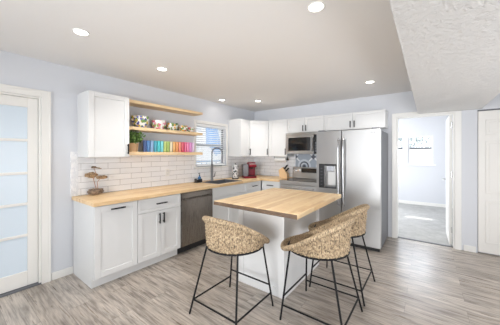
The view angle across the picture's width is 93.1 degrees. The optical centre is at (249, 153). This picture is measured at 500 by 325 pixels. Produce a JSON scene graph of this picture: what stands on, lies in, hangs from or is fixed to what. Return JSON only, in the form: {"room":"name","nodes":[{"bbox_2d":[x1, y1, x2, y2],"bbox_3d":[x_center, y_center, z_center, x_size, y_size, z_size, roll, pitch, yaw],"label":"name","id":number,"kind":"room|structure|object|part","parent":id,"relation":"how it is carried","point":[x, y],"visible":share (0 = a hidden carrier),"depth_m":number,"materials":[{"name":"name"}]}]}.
{"room":"kitchen","nodes":[
{"label":"kitchen","id":0,"kind":"room"},
{"bbox_2d":[0,50,253,272],"bbox_3d":[-2.102,0.195,2.954,0.150,2.446,7.400,0,0,37],"label":"wall","id":1,"kind":"structure","parent":0,"point":[64,83],"depth_m":2.79,"materials":[{"name":"white"}]},
{"bbox_2d":[0,84,50,297],"bbox_3d":[-2.577,0.363,2.301,0.174,2.110,0.975,0,0,37],"label":"door","id":2,"kind":"structure","parent":1,"relation":"in","point":[25,121],"depth_m":2.52,"materials":[{"name":"white paint"}]},
{"bbox_3d":[-2.565,-0.329,2.292,0.008,0.336,0.605,0,0,37],"label":"pane","id":3,"kind":"part","parent":2,"relation":"part of","materials":[{"name":"clear glass"}]},
{"bbox_3d":[-2.565,0.028,2.292,0.008,0.322,0.605,0,0,37],"label":"pane","id":4,"kind":"part","parent":2,"relation":"part of","materials":[{"name":"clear glass"}]},
{"bbox_3d":[-2.565,0.366,2.292,0.008,0.299,0.605,0,0,37],"label":"pane","id":5,"kind":"part","parent":2,"relation":"part of","materials":[{"name":"clear glass"}]},
{"bbox_3d":[-2.565,0.697,2.292,0.008,0.305,0.605,0,0,37],"label":"pane","id":6,"kind":"part","parent":2,"relation":"part of","materials":[{"name":"clear glass"}]},
{"bbox_3d":[-2.565,1.060,2.292,0.008,0.366,0.605,0,0,37],"label":"pane","id":7,"kind":"part","parent":2,"relation":"part of","materials":[{"name":"clear glass"}]},
{"bbox_2d":[51,266,72,280],"bbox_3d":[-2.165,1.375,2.735,0.014,0.085,0.203,0,0,37],"label":"baseboard","id":8,"kind":"structure","parent":1,"relation":"attached to","point":[67,271],"depth_m":2.72,"materials":[{"name":"white paint"}]},
{"bbox_2d":[70,152,77,196],"bbox_3d":[-2.095,0.238,2.825,0.016,0.531,0.078,0,0,37],"label":"trim","id":9,"kind":"structure","parent":1,"relation":"attached to","point":[73,155],"depth_m":2.81,"materials":[{"name":"white stone"}]},
{"bbox_2d":[77,90,128,156],"bbox_3d":[-1.795,-0.341,2.930,0.371,0.758,0.460,0,0,37],"label":"upper cabinet","id":10,"kind":"object","parent":1,"relation":"attached to","point":[102,118],"visible":1,"depth_m":2.81,"materials":[{"name":"white paint"}]},
{"bbox_2d":[129,99,202,115],"bbox_3d":[-1.311,-0.700,3.672,0.248,0.040,1.302,0,0,37],"label":"wall shelf","id":11,"kind":"object","parent":1,"relation":"attached to","point":[134,103],"visible":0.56,"depth_m":3.55,"materials":[{"name":"wood"}]},
{"bbox_2d":[129,152,202,154],"bbox_3d":[-1.311,-0.006,3.672,0.248,0.045,1.302,0,0,37],"label":"wall shelf","id":12,"kind":"object","parent":1,"relation":"attached to","point":[130,153],"visible":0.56,"depth_m":3.54,"materials":[{"name":"wood"}]},
{"bbox_2d":[129,130,145,151],"bbox_3d":[-1.613,-0.191,3.272,0.308,0.325,0.279,0,0,7],"label":"potted plant","id":13,"kind":"object","parent":12,"relation":"on","point":[135,138],"visible":0.82,"depth_m":3.23,"materials":[{"name":"green plant"}]},
{"bbox_3d":[-1.610,-0.089,3.260,0.148,0.120,0.148,0,0,37],"label":"pot","id":14,"kind":"part","parent":13,"relation":"part of","materials":[{"name":"brown"}]},
{"bbox_2d":[143,140,146,151],"bbox_3d":[-1.513,-0.113,3.406,0.051,0.167,0.051,0,0,37],"label":"tumbler","id":15,"kind":"object","parent":12,"relation":"on","point":[144,141],"visible":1,"depth_m":3.38,"materials":[{"name":"blue glass"}]},
{"bbox_2d":[147,140,149,151],"bbox_3d":[-1.480,-0.113,3.450,0.051,0.167,0.051,0,0,37],"label":"tumbler","id":16,"kind":"object","parent":12,"relation":"on","point":[148,141],"visible":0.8,"depth_m":3.43,"materials":[{"name":"blue glass"}]},
{"bbox_2d":[150,141,153,151],"bbox_3d":[-1.447,-0.113,3.494,0.051,0.167,0.051,0,0,37],"label":"tumbler","id":17,"kind":"object","parent":12,"relation":"on","point":[151,142],"visible":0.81,"depth_m":3.48,"materials":[{"name":"blue glass"}]},
{"bbox_2d":[154,141,156,151],"bbox_3d":[-1.414,-0.113,3.537,0.051,0.167,0.051,0,0,37],"label":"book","id":18,"kind":"object","parent":12,"relation":"on","point":[155,142],"visible":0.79,"depth_m":3.52,"materials":[{"name":"blue paper"}]},
{"bbox_2d":[157,141,159,151],"bbox_3d":[-1.381,-0.113,3.581,0.051,0.167,0.051,0,0,37],"label":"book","id":19,"kind":"object","parent":12,"relation":"on","point":[158,142],"visible":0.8,"depth_m":3.56,"materials":[{"name":"teal paper"}]},
{"bbox_2d":[160,141,163,151],"bbox_3d":[-1.349,-0.113,3.625,0.051,0.167,0.051,0,0,37],"label":"tumbler","id":20,"kind":"object","parent":12,"relation":"on","point":[161,142],"visible":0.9,"depth_m":3.61,"materials":[{"name":"teal glass"}]},
{"bbox_2d":[163,141,166,151],"bbox_3d":[-1.316,-0.113,3.668,0.051,0.167,0.051,0,0,37],"label":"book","id":21,"kind":"object","parent":12,"relation":"on","point":[165,142],"visible":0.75,"depth_m":3.65,"materials":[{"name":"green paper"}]},
{"bbox_2d":[167,141,169,151],"bbox_3d":[-1.283,-0.113,3.712,0.051,0.167,0.051,0,0,37],"label":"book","id":22,"kind":"object","parent":12,"relation":"on","point":[168,142],"visible":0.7,"depth_m":3.69,"materials":[{"name":"green paper"}]},
{"bbox_2d":[170,142,172,151],"bbox_3d":[-1.250,-0.113,3.756,0.051,0.167,0.051,0,0,37],"label":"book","id":23,"kind":"object","parent":12,"relation":"on","point":[171,143],"visible":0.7,"depth_m":3.74,"materials":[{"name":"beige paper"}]},
{"bbox_2d":[181,142,183,151],"bbox_3d":[-1.119,-0.113,3.931,0.051,0.167,0.051,0,0,37],"label":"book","id":24,"kind":"object","parent":12,"relation":"on","point":[182,143],"visible":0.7,"depth_m":3.91,"materials":[{"name":"red paper"}]},
{"bbox_2d":[184,142,186,151],"bbox_3d":[-1.086,-0.113,3.974,0.051,0.167,0.051,0,0,37],"label":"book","id":25,"kind":"object","parent":12,"relation":"on","point":[185,143],"visible":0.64,"depth_m":3.95,"materials":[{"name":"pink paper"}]},
{"bbox_2d":[129,126,202,135],"bbox_3d":[-1.311,-0.345,3.672,0.248,0.042,1.302,0,0,37],"label":"wall shelf","id":26,"kind":"object","parent":1,"relation":"attached to","point":[137,129],"visible":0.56,"depth_m":3.57,"materials":[{"name":"wood"}]},
{"bbox_2d":[130,115,148,127],"bbox_3d":[-1.552,-0.446,3.348,0.244,0.160,0.244,0,0,37],"label":"bowl","id":27,"kind":"object","parent":26,"relation":"on","point":[137,120],"visible":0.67,"depth_m":3.26,"materials":[{"name":"ceramic"}]},
{"bbox_2d":[151,120,165,128],"bbox_3d":[-1.378,-0.433,3.580,0.216,0.135,0.216,0,0,37],"label":"bowl","id":28,"kind":"object","parent":26,"relation":"on","point":[157,124],"visible":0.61,"depth_m":3.50,"materials":[{"name":"ceramic"}]},
{"bbox_2d":[166,123,177,129],"bbox_3d":[-1.236,-0.425,3.770,0.190,0.118,0.190,0,0,37],"label":"bowl","id":29,"kind":"object","parent":26,"relation":"on","point":[170,126],"visible":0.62,"depth_m":3.70,"materials":[{"name":"ceramic"}]},
{"bbox_2d":[178,125,187,130],"bbox_3d":[-1.115,-0.416,3.931,0.164,0.100,0.164,0,0,37],"label":"bowl","id":30,"kind":"object","parent":26,"relation":"on","point":[180,127],"visible":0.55,"depth_m":3.87,"materials":[{"name":"ceramic"}]},
{"bbox_2d":[187,127,194,131],"bbox_3d":[-1.015,-0.408,4.064,0.136,0.084,0.136,0,0,37],"label":"bowl","id":31,"kind":"object","parent":26,"relation":"on","point":[190,129],"visible":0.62,"depth_m":4.01,"materials":[{"name":"ceramic"}]},
{"bbox_2d":[78,155,295,195],"bbox_3d":[-0.545,0.256,3.986,1.100,0.496,3.640,0,0,37],"label":"backsplash","id":32,"kind":"structure","parent":1,"relation":"attached to","point":[133,171],"depth_m":3.62,"materials":[{"name":"white tile"}]},
{"bbox_2d":[194,120,227,168],"bbox_3d":[-0.777,-0.177,4.664,0.155,0.890,0.905,0,0,37],"label":"window","id":33,"kind":"structure","parent":1,"relation":"in","point":[195,121],"depth_m":4.67,"materials":[{"name":"white plastic"}]},
{"bbox_3d":[-0.815,-0.162,4.693,0.050,0.040,0.725,0,0,37],"label":"meeting rail","id":34,"kind":"part","parent":33,"relation":"part of","materials":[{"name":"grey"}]},
{"bbox_2d":[196,123,225,165],"bbox_3d":[-0.767,-0.170,4.657,0.050,0.791,0.793,0,0,37],"label":"window blind","id":35,"kind":"object","parent":33,"relation":"attached to","point":[216,156],"visible":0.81,"depth_m":4.62,"materials":[{"name":"white plastic"}]},
{"bbox_3d":[-0.753,0.253,4.646,0.095,0.030,0.865,0,0,37],"label":"sill","id":36,"kind":"part","parent":33,"relation":"part of","materials":[{"name":"white paint"}]},
{"bbox_2d":[229,119,250,156],"bbox_3d":[-0.210,-0.335,5.045,0.366,0.775,0.325,0,0,37],"label":"upper cabinet","id":37,"kind":"object","parent":1,"relation":"attached to","point":[239,129],"visible":1,"depth_m":4.94,"materials":[{"name":"white paint"}]},
{"bbox_3d":[-0.100,-0.335,4.962,0.020,0.769,0.319,0,0,37],"label":"door","id":38,"kind":"part","parent":37,"relation":"part of","materials":[{"name":"white paint"}]},
{"bbox_2d":[250,120,268,155],"bbox_3d":[0.171,-0.335,5.338,0.622,0.775,0.618,0,0,37],"label":"upper cabinet","id":39,"kind":"object","parent":1,"relation":"attached to","point":[259,130],"visible":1,"depth_m":5.11,"materials":[{"name":"white paint"}]},
{"bbox_2d":[0,0,411,111],"bbox_3d":[0.067,-1.078,1.263,5.650,0.100,7.500,0,0,37],"label":"ceiling","id":40,"kind":"structure","parent":0,"point":[278,54],"depth_m":2.25,"materials":[{"name":"white paint"}]},
{"bbox_2d":[72,28,89,35],"bbox_3d":[-1.425,-1.026,1.999,0.124,0.005,0.124,0,0,37],"label":"recessed light","id":41,"kind":"object","parent":40,"relation":"in","point":[78,31],"visible":1,"depth_m":2.00,"materials":[{"name":"white paint"}]},
{"bbox_2d":[157,67,166,70],"bbox_3d":[-1.064,-1.026,2.866,0.124,0.005,0.124,0,0,37],"label":"recessed light","id":42,"kind":"object","parent":40,"relation":"in","point":[158,68],"visible":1,"depth_m":2.87,"materials":[{"name":"white paint"}]},
{"bbox_2d":[307,1,324,12],"bbox_3d":[0.462,-1.026,1.657,0.124,0.005,0.124,0,0,37],"label":"recessed light","id":43,"kind":"object","parent":40,"relation":"in","point":[317,6],"visible":1,"depth_m":1.65,"materials":[{"name":"white paint"}]},
{"bbox_2d":[0,203,499,324],"bbox_3d":[1.088,1.466,2.622,5.650,0.104,10.900,0,0,37],"label":"floor","id":44,"kind":"structure","parent":0,"point":[417,283],"depth_m":2.41,"materials":[{"name":"grey wood"}]},
{"bbox_2d":[73,200,136,288],"bbox_3d":[-1.701,0.981,2.801,0.652,0.874,0.457,0,0,37],"label":"base cabinet","id":45,"kind":"object","parent":44,"relation":"on","point":[104,237],"visible":0.92,"depth_m":2.62,"materials":[{"name":"white paint"}]},
{"bbox_3d":[-1.477,0.927,2.633,0.020,0.751,0.451,0,0,37],"label":"door","id":46,"kind":"part","parent":45,"relation":"part of","materials":[{"name":"white paint"}]},
{"bbox_2d":[72,175,292,206],"bbox_3d":[-0.576,0.523,3.961,1.058,0.038,3.693,0,0,37],"label":"countertop","id":47,"kind":"structure","parent":45,"relation":"on","point":[107,198],"depth_m":3.19,"materials":[{"name":"wood"}]},
{"bbox_2d":[85,166,107,194],"bbox_3d":[-1.900,0.326,2.933,0.093,0.358,0.248,0,0,37],"label":"ornament","id":48,"kind":"object","parent":47,"relation":"on","point":[93,191],"visible":1,"depth_m":2.90,"materials":[{"name":"brown wood"}]},
{"bbox_3d":[-1.932,0.256,2.890,0.093,0.078,0.142,0,0,37],"label":"driftwood crown","id":49,"kind":"part","parent":48,"relation":"part of","materials":[{"name":"wood"}]},
{"bbox_3d":[-1.861,0.291,2.974,0.077,0.047,0.135,0,0,37],"label":"driftwood crown","id":50,"kind":"part","parent":48,"relation":"part of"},
{"bbox_2d":[194,178,201,182],"bbox_3d":[-0.913,0.469,4.188,0.070,0.071,0.120,0,0,37],"label":"sink caddy","id":51,"kind":"object","parent":47,"relation":"on","point":[196,180],"visible":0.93,"depth_m":4.16,"materials":[{"name":"black plastic"}]},
{"bbox_2d":[210,147,222,180],"bbox_3d":[-0.630,0.185,4.513,0.241,0.638,0.061,0,0,-6],"label":"faucet","id":52,"kind":"object","parent":47,"relation":"on","point":[212,176],"visible":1,"depth_m":4.49,"materials":[{"name":"grey"}]},
{"bbox_2d":[202,179,241,183],"bbox_3d":[-0.514,0.609,4.338,0.432,0.219,0.640,0,0,37],"label":"sink","id":53,"kind":"object","parent":47,"relation":"in","point":[221,181],"visible":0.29,"depth_m":4.52,"materials":[{"name":"grey metal"}]},
{"bbox_2d":[232,163,238,178],"bbox_3d":[-0.299,0.345,4.839,0.140,0.317,0.140,0,0,37],"label":"canister","id":54,"kind":"object","parent":47,"relation":"on","point":[235,168],"visible":0.99,"depth_m":4.78,"materials":[{"name":"white ceramic"}]},
{"bbox_2d":[242,162,256,177],"bbox_3d":[-0.019,0.339,5.049,0.273,0.330,0.293,0,0,-13],"label":"coffee maker","id":55,"kind":"object","parent":47,"relation":"on","point":[248,170],"visible":0.99,"depth_m":4.96,"materials":[{"name":"red plastic"}]},
{"bbox_3d":[-0.108,0.340,5.061,0.106,0.256,0.230,0,0,-13],"label":"water tank","id":56,"kind":"part","parent":55,"relation":"part of","materials":[{"name":"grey plastic"}]},
{"bbox_2d":[279,167,288,177],"bbox_3d":[0.713,0.392,5.024,0.190,0.224,0.110,0,0,32],"label":"knife block","id":57,"kind":"object","parent":47,"relation":"on","point":[283,173],"visible":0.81,"depth_m":4.98,"materials":[{"name":"brown wood"}]},
{"bbox_2d":[134,194,180,270],"bbox_3d":[-1.379,0.981,3.229,0.652,0.874,0.613,0,0,37],"label":"base cabinet","id":58,"kind":"object","parent":44,"relation":"on","point":[158,218],"visible":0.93,"depth_m":3.03,"materials":[{"name":"white paint"}]},
{"bbox_3d":[-1.247,1.014,2.939,0.020,0.579,0.302,0,0,37],"label":"door","id":59,"kind":"part","parent":58,"relation":"part of","materials":[{"name":"white paint"}]},
{"bbox_3d":[-1.155,0.635,3.061,0.020,0.166,0.607,0,0,37],"label":"drawer","id":60,"kind":"part","parent":58,"relation":"part of","materials":[{"name":"white paint"}]},
{"bbox_3d":[-1.064,1.014,3.183,0.020,0.579,0.302,0,0,37],"label":"door","id":61,"kind":"part","parent":58,"relation":"part of","materials":[{"name":"white paint"}]},
{"bbox_2d":[177,189,212,253],"bbox_3d":[-1.010,0.982,3.714,0.645,0.872,0.606,0,0,37],"label":"dishwasher","id":62,"kind":"object","parent":44,"relation":"on","point":[195,205],"visible":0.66,"depth_m":3.49,"materials":[{"name":"grey metal"}]},
{"bbox_3d":[-0.780,0.643,3.543,0.073,0.018,0.590,0,0,37],"label":"handle","id":63,"kind":"part","parent":62,"relation":"part of","materials":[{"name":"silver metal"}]},
{"bbox_3d":[-0.793,0.595,3.553,0.040,0.077,0.594,0,0,37],"label":"control panel","id":64,"kind":"part","parent":62,"relation":"part of","materials":[{"name":"silver metal"}]},
{"bbox_2d":[211,183,246,223],"bbox_3d":[-0.562,0.981,4.318,0.652,0.874,0.890,0,0,37],"label":"base cabinet","id":65,"kind":"object","parent":44,"relation":"on","point":[220,212],"visible":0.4,"depth_m":4.08,"materials":[{"name":"white paint"}]},
{"bbox_3d":[-0.471,1.014,3.972,0.020,0.579,0.440,0,0,37],"label":"door","id":66,"kind":"part","parent":65,"relation":"part of","materials":[{"name":"white paint"}]},
{"bbox_3d":[-0.338,0.635,4.149,0.020,0.166,0.884,0,0,37],"label":"drawer","id":67,"kind":"part","parent":65,"relation":"part of","materials":[{"name":"white paint"}]},
{"bbox_3d":[-0.205,1.014,4.327,0.020,0.579,0.440,0,0,37],"label":"door","id":68,"kind":"part","parent":65,"relation":"part of","materials":[{"name":"white paint"}]},
{"bbox_2d":[189,216,273,324],"bbox_3d":[-0.131,0.971,2.193,0.612,0.891,0.650,0,0,37],"label":"bar stool","id":69,"kind":"object","parent":44,"relation":"on","point":[223,237],"visible":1,"depth_m":1.95,"materials":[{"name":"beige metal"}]},
{"bbox_3d":[-0.462,1.119,2.126,0.172,0.594,0.016,0,0,-19],"label":"leg","id":70,"kind":"part","parent":69,"relation":"part of","materials":[{"name":"black metal"}]},
{"bbox_3d":[-0.193,1.119,2.483,0.017,0.593,0.115,0,0,-25],"label":"leg","id":71,"kind":"part","parent":69,"relation":"part of","materials":[{"name":"black metal"}]},
{"bbox_3d":[-0.104,1.119,1.857,0.016,0.594,0.172,0,0,3],"label":"leg","id":72,"kind":"part","parent":69,"relation":"part of","materials":[{"name":"black metal"}]},
{"bbox_3d":[0.165,1.119,2.215,0.115,0.593,0.017,0,0,9],"label":"leg","id":73,"kind":"part","parent":69,"relation":"part of","materials":[{"name":"black metal"}]},
{"bbox_2d":[247,181,260,192],"bbox_3d":[-0.147,0.981,4.869,0.652,0.874,0.490,0,0,37],"label":"base cabinet","id":74,"kind":"object","parent":44,"relation":"on","point":[255,186],"visible":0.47,"depth_m":4.69,"materials":[{"name":"white paint"}]},
{"bbox_2d":[262,181,279,189],"bbox_3d":[0.584,0.981,4.992,0.438,0.874,0.652,0,0,37],"label":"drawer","id":75,"kind":"object","parent":44,"relation":"on","point":[265,184],"visible":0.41,"depth_m":4.77,"materials":[{"name":"white paint"}]},
{"bbox_2d":[214,188,340,298],"bbox_3d":[0.371,0.958,2.721,0.965,0.921,1.243,0,0,37],"label":"kitchen island","id":76,"kind":"object","parent":44,"relation":"on","point":[279,214],"visible":0.91,"depth_m":2.46,"materials":[{"name":"white paint"}]},
{"bbox_2d":[280,167,316,191],"bbox_3d":[1.037,0.836,4.591,0.756,1.125,0.662,0,0,37],"label":"range","id":77,"kind":"object","parent":44,"relation":"on","point":[299,181],"visible":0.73,"depth_m":4.56,"materials":[{"name":"silver metal"}]},
{"bbox_3d":[0.856,0.628,4.350,0.656,0.023,0.059,0,0,37],"label":"handle","id":78,"kind":"part","parent":77,"relation":"part of","materials":[{"name":"silver metal"}]},
{"bbox_3d":[0.885,0.874,4.388,0.746,0.588,0.036,0,0,37],"label":"oven door","id":79,"kind":"part","parent":77,"relation":"part of","materials":[{"name":"silver metal"}]},
{"bbox_3d":[0.888,0.539,4.392,0.756,0.068,0.030,0,0,37],"label":"rail","id":80,"kind":"part","parent":77,"relation":"part of","materials":[{"name":"silver metal"}]},
{"bbox_2d":[281,178,316,182],"bbox_3d":[1.041,0.511,4.597,0.756,0.020,0.518,0,0,37],"label":"cooktop","id":81,"kind":"object","parent":77,"relation":"in","point":[289,180],"depth_m":4.50,"materials":[{"name":"silver glass"}]},
{"bbox_2d":[279,216,362,324],"bbox_3d":[0.594,0.971,2.105,0.650,0.891,0.612,0,0,37],"label":"bar stool","id":82,"kind":"object","parent":44,"relation":"on","point":[330,241],"visible":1,"depth_m":1.88,"materials":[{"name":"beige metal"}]},
{"bbox_3d":[0.303,1.119,2.044,0.115,0.593,0.017,0,0,-25],"label":"leg","id":83,"kind":"part","parent":82,"relation":"part of","materials":[{"name":"black metal"}]},
{"bbox_3d":[0.600,0.809,2.101,0.488,0.027,0.488,0,0,37],"label":"seat","id":84,"kind":"part","parent":82,"relation":"part of","materials":[{"name":"wicker"}]},
{"bbox_3d":[0.572,1.119,2.401,0.017,0.593,0.115,0,0,9],"label":"leg","id":85,"kind":"part","parent":82,"relation":"part of","materials":[{"name":"black metal"}]},
{"bbox_3d":[0.661,1.119,1.775,0.016,0.594,0.172,0,0,-19],"label":"leg","id":86,"kind":"part","parent":82,"relation":"part of","materials":[{"name":"black metal"}]},
{"bbox_3d":[0.930,1.119,2.133,0.172,0.594,0.016,0,0,3],"label":"leg","id":87,"kind":"part","parent":82,"relation":"part of","materials":[{"name":"black metal"}]},
{"bbox_2d":[308,204,375,305],"bbox_3d":[0.971,0.971,2.607,0.650,0.891,0.612,0,0,37],"label":"bar stool","id":88,"kind":"object","parent":44,"relation":"on","point":[359,212],"visible":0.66,"depth_m":2.40,"materials":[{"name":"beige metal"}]},
{"bbox_3d":[0.680,1.119,2.546,0.115,0.593,0.017,0,0,-25],"label":"leg","id":89,"kind":"part","parent":88,"relation":"part of","materials":[{"name":"black metal"}]},
{"bbox_3d":[0.977,0.809,2.603,0.488,0.027,0.488,0,0,37],"label":"seat","id":90,"kind":"part","parent":88,"relation":"part of","materials":[{"name":"wicker"}]},
{"bbox_3d":[1.038,1.119,2.277,0.016,0.594,0.172,0,0,-19],"label":"leg","id":91,"kind":"part","parent":88,"relation":"part of","materials":[{"name":"black metal"}]},
{"bbox_3d":[1.307,1.119,2.635,0.172,0.594,0.016,0,0,3],"label":"leg","id":92,"kind":"part","parent":88,"relation":"part of","materials":[{"name":"black metal"}]},
{"bbox_2d":[317,127,387,251],"bbox_3d":[1.702,0.515,3.945,0.943,1.806,0.906,0,0,37],"label":"fridge","id":93,"kind":"object","parent":44,"relation":"on","point":[352,164],"visible":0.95,"depth_m":3.60,"materials":[{"name":"grey metal"}]},
{"bbox_3d":[1.284,0.495,3.845,0.395,1.725,0.070,0,0,37],"label":"door","id":94,"kind":"part","parent":93,"relation":"part of","materials":[{"name":"silver metal"}]},
{"bbox_3d":[1.373,0.278,3.683,0.025,1.064,0.091,0,0,37],"label":"handle","id":95,"kind":"part","parent":93,"relation":"part of","materials":[{"name":"silver metal"}]},
{"bbox_3d":[1.432,0.278,3.638,0.025,1.064,0.091,0,0,37],"label":"handle","id":96,"kind":"part","parent":93,"relation":"part of","materials":[{"name":"silver metal"}]},
{"bbox_3d":[1.665,0.495,3.558,0.538,1.725,0.070,0,0,37],"label":"door","id":97,"kind":"part","parent":93,"relation":"part of","materials":[{"name":"silver metal"}]},
{"bbox_2d":[398,236,452,247],"bbox_3d":[2.805,1.414,3.822,0.713,0.008,0.050,0,0,37],"label":"threshold","id":98,"kind":"object","parent":44,"relation":"on","point":[398,236],"visible":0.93,"depth_m":3.81,"materials":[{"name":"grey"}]},
{"bbox_2d":[254,91,499,255],"bbox_3d":[2.343,0.195,4.168,5.500,2.446,0.120,0,0,37],"label":"wall","id":99,"kind":"structure","parent":0,"point":[403,102],"depth_m":3.98,"materials":[{"name":"white"}]},
{"bbox_2d":[269,119,293,156],"bbox_3d":[0.668,-0.335,5.122,0.460,0.775,0.366,0,0,37],"label":"upper cabinet","id":100,"kind":"object","parent":99,"relation":"attached to","point":[277,128],"visible":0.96,"depth_m":5.00,"materials":[{"name":"white paint"}]},
{"bbox_2d":[274,156,288,161],"bbox_3d":[0.671,0.110,5.124,0.345,0.114,0.104,0,0,37],"label":"paper towel holder","id":101,"kind":"object","parent":100,"relation":"attached to","point":[276,159],"visible":0.98,"depth_m":5.08,"materials":[{"name":"white"}]},
{"bbox_2d":[287,115,323,132],"bbox_3d":[1.158,-0.575,4.754,0.762,0.295,0.366,0,0,37],"label":"upper cabinet","id":102,"kind":"object","parent":99,"relation":"attached to","point":[314,123],"visible":0.84,"depth_m":4.62,"materials":[{"name":"white paint"}]},
{"bbox_3d":[0.924,-0.575,4.759,0.375,0.289,0.020,0,0,37],"label":"door","id":103,"kind":"part","parent":102,"relation":"part of","materials":[{"name":"white paint"}]},
{"bbox_2d":[286,131,317,153],"bbox_3d":[1.128,-0.212,4.713,0.753,0.416,0.443,0,0,37],"label":"microwave","id":104,"kind":"object","parent":102,"relation":"attached to","point":[300,142],"visible":0.59,"depth_m":4.59,"materials":[{"name":"grey metal"}]},
{"bbox_3d":[1.268,-0.186,4.406,0.160,0.361,0.030,0,0,37],"label":"control panel","id":105,"kind":"part","parent":104,"relation":"part of","materials":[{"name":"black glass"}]},
{"bbox_3d":[1.228,-0.575,4.530,0.375,0.289,0.020,0,0,37],"label":"door","id":106,"kind":"part","parent":102,"relation":"part of","materials":[{"name":"white paint"}]},
{"bbox_2d":[296,154,316,178],"bbox_3d":[1.304,0.308,4.867,0.800,0.620,0.011,0,0,37],"label":"tile","id":107,"kind":"structure","parent":99,"relation":"attached to","point":[302,160],"depth_m":4.95,"materials":[{"name":"tile"}]},
{"bbox_2d":[324,109,387,130],"bbox_3d":[1.863,-0.575,4.224,0.998,0.295,0.366,0,0,37],"label":"upper cabinet","id":108,"kind":"object","parent":99,"relation":"attached to","point":[375,118],"visible":0.97,"depth_m":4.07,"materials":[{"name":"white paint"}]},
{"bbox_3d":[1.582,-0.575,4.265,0.493,0.289,0.020,0,0,37],"label":"door","id":109,"kind":"part","parent":108,"relation":"part of","materials":[{"name":"white paint"}]},
{"bbox_3d":[1.981,-0.575,3.965,0.493,0.289,0.020,0,0,37],"label":"door","id":110,"kind":"part","parent":108,"relation":"part of","materials":[{"name":"white paint"}]},
{"bbox_2d":[392,111,461,249],"bbox_3d":[2.803,0.368,3.811,0.885,2.100,0.138,0,0,37],"label":"door frame","id":111,"kind":"structure","parent":99,"relation":"attached to","point":[457,115],"depth_m":3.55,"materials":[{"name":"white paint"}]},
{"bbox_2d":[442,115,452,244],"bbox_3d":[3.304,0.402,3.977,0.095,2.008,0.751,0,0,36],"label":"door","id":112,"kind":"structure","parent":99,"relation":"in","point":[449,124],"depth_m":3.68,"materials":[{"name":"white paint"}]},
{"bbox_3d":[3.314,0.368,3.982,0.004,1.700,0.560,0,0,36],"label":"panel","id":113,"kind":"part","parent":112,"relation":"part of","materials":[{"name":"wood"}]},
{"bbox_2d":[464,245,475,252],"bbox_3d":[3.194,1.375,3.445,0.130,0.085,0.014,0,0,37],"label":"baseboard","id":114,"kind":"structure","parent":99,"relation":"attached to","point":[466,247],"depth_m":3.44,"materials":[{"name":"white paint"}]},
{"bbox_2d":[478,108,499,254],"bbox_3d":[3.735,0.385,3.075,1.141,2.031,0.040,0,0,37],"label":"door","id":115,"kind":"structure","parent":99,"relation":"in","point":[488,121],"depth_m":3.33,"materials":[{"name":"white paint"}]},
{"bbox_3d":[3.578,0.388,3.172,0.610,1.740,0.006,0,0,37],"label":"panel","id":116,"kind":"part","parent":115,"relation":"part of","materials":[{"name":"white paint"}]},
{"bbox_2d":[398,115,452,204],"bbox_3d":[4.630,0.195,6.715,3.900,2.446,0.100,0,0,37],"label":"wall","id":117,"kind":"structure","parent":0,"point":[418,183],"depth_m":6.51,"materials":[{"name":"white"}]},
{"bbox_2d":[398,137,405,164],"bbox_3d":[4.183,-0.092,7.014,0.745,0.820,0.100,0,0,37],"label":"window","id":118,"kind":"structure","parent":117,"relation":"in","point":[400,150],"depth_m":6.85,"materials":[{"name":"white plastic"}]},
{"bbox_2d":[398,149,401,157],"bbox_3d":[4.186,-0.015,7.019,0.555,0.265,0.008,0,0,37],"label":"shade","id":119,"kind":"object","parent":118,"relation":"attached to","point":[399,150],"depth_m":6.88,"materials":[{"name":"white fabric"}]},
{"bbox_2d":[406,136,435,165],"bbox_3d":[4.739,-0.092,6.596,0.685,0.820,0.100,0,0,37],"label":"window","id":120,"kind":"structure","parent":117,"relation":"in","point":[413,152],"depth_m":6.59,"materials":[{"name":"white plastic"}]},
{"bbox_2d":[410,149,430,157],"bbox_3d":[4.742,-0.015,6.601,0.495,0.265,0.008,0,0,37],"label":"shade","id":121,"kind":"object","parent":120,"relation":"attached to","point":[414,153],"depth_m":6.59,"materials":[{"name":"white fabric"}]},
{"bbox_3d":[4.749,-0.165,6.610,0.495,0.045,0.045,0,0,37],"label":"meeting rail","id":122,"kind":"part","parent":120,"relation":"part of","materials":[{"name":"grey"}]},
{"bbox_3d":[4.723,0.303,6.576,0.685,0.030,0.050,0,0,37],"label":"sill","id":123,"kind":"part","parent":120,"relation":"part of","materials":[{"name":"white paint"}]},
{"bbox_2d":[398,200,452,207],"bbox_3d":[4.596,1.371,6.669,3.700,0.086,0.014,0,0,37],"label":"baseboard","id":124,"kind":"structure","parent":117,"relation":"attached to","point":[399,201],"depth_m":6.53,"materials":[{"name":"white paint"}]},
{"bbox_2d":[389,0,499,113],"bbox_3d":[0.815,-0.835,0.689,0.735,0.386,7.280,0,0,37],"label":"ceiling","id":125,"kind":"structure","parent":0,"point":[450,48],"depth_m":1.47,"materials":[{"name":"white"}]},
{"label":"outside","id":126,"kind":"structure","parent":0,"visible":0},
{"bbox_3d":[12.741,1.768,14.349,10.100,0.100,21.750,0,0,37],"label":"ground","id":127,"kind":"structure","parent":126,"visible":0},
{"bbox_2d":[398,137,430,147],"bbox_3d":[9.598,-0.306,14.681,4.030,4.056,2.631,0,0,37],"label":"tree","id":128,"kind":"object","parent":127,"relation":"on","point":[399,139],"visible":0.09,"depth_m":14.36,"materials":[{"name":"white plant"}]},
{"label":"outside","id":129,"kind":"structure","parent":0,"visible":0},
{"bbox_3d":[-4.761,1.768,11.079,13.840,0.100,20.000,0,0,37],"label":"ground","id":130,"kind":"structure","parent":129,"visible":0},
{"bbox_2d":[196,126,220,163],"bbox_3d":[-3.174,0.043,14.890,4.600,3.350,14.800,0,0,37],"label":"neighbor house","id":131,"kind":"structure","parent":130,"relation":"on","point":[199,126],"depth_m":12.65,"materials":[{"name":"white"}]},
{"bbox_2d":[202,127,220,163],"bbox_3d":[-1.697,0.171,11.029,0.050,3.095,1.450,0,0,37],"label":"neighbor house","id":132,"kind":"structure","parent":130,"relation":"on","point":[207,128],"depth_m":10.95,"materials":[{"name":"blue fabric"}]}
]}

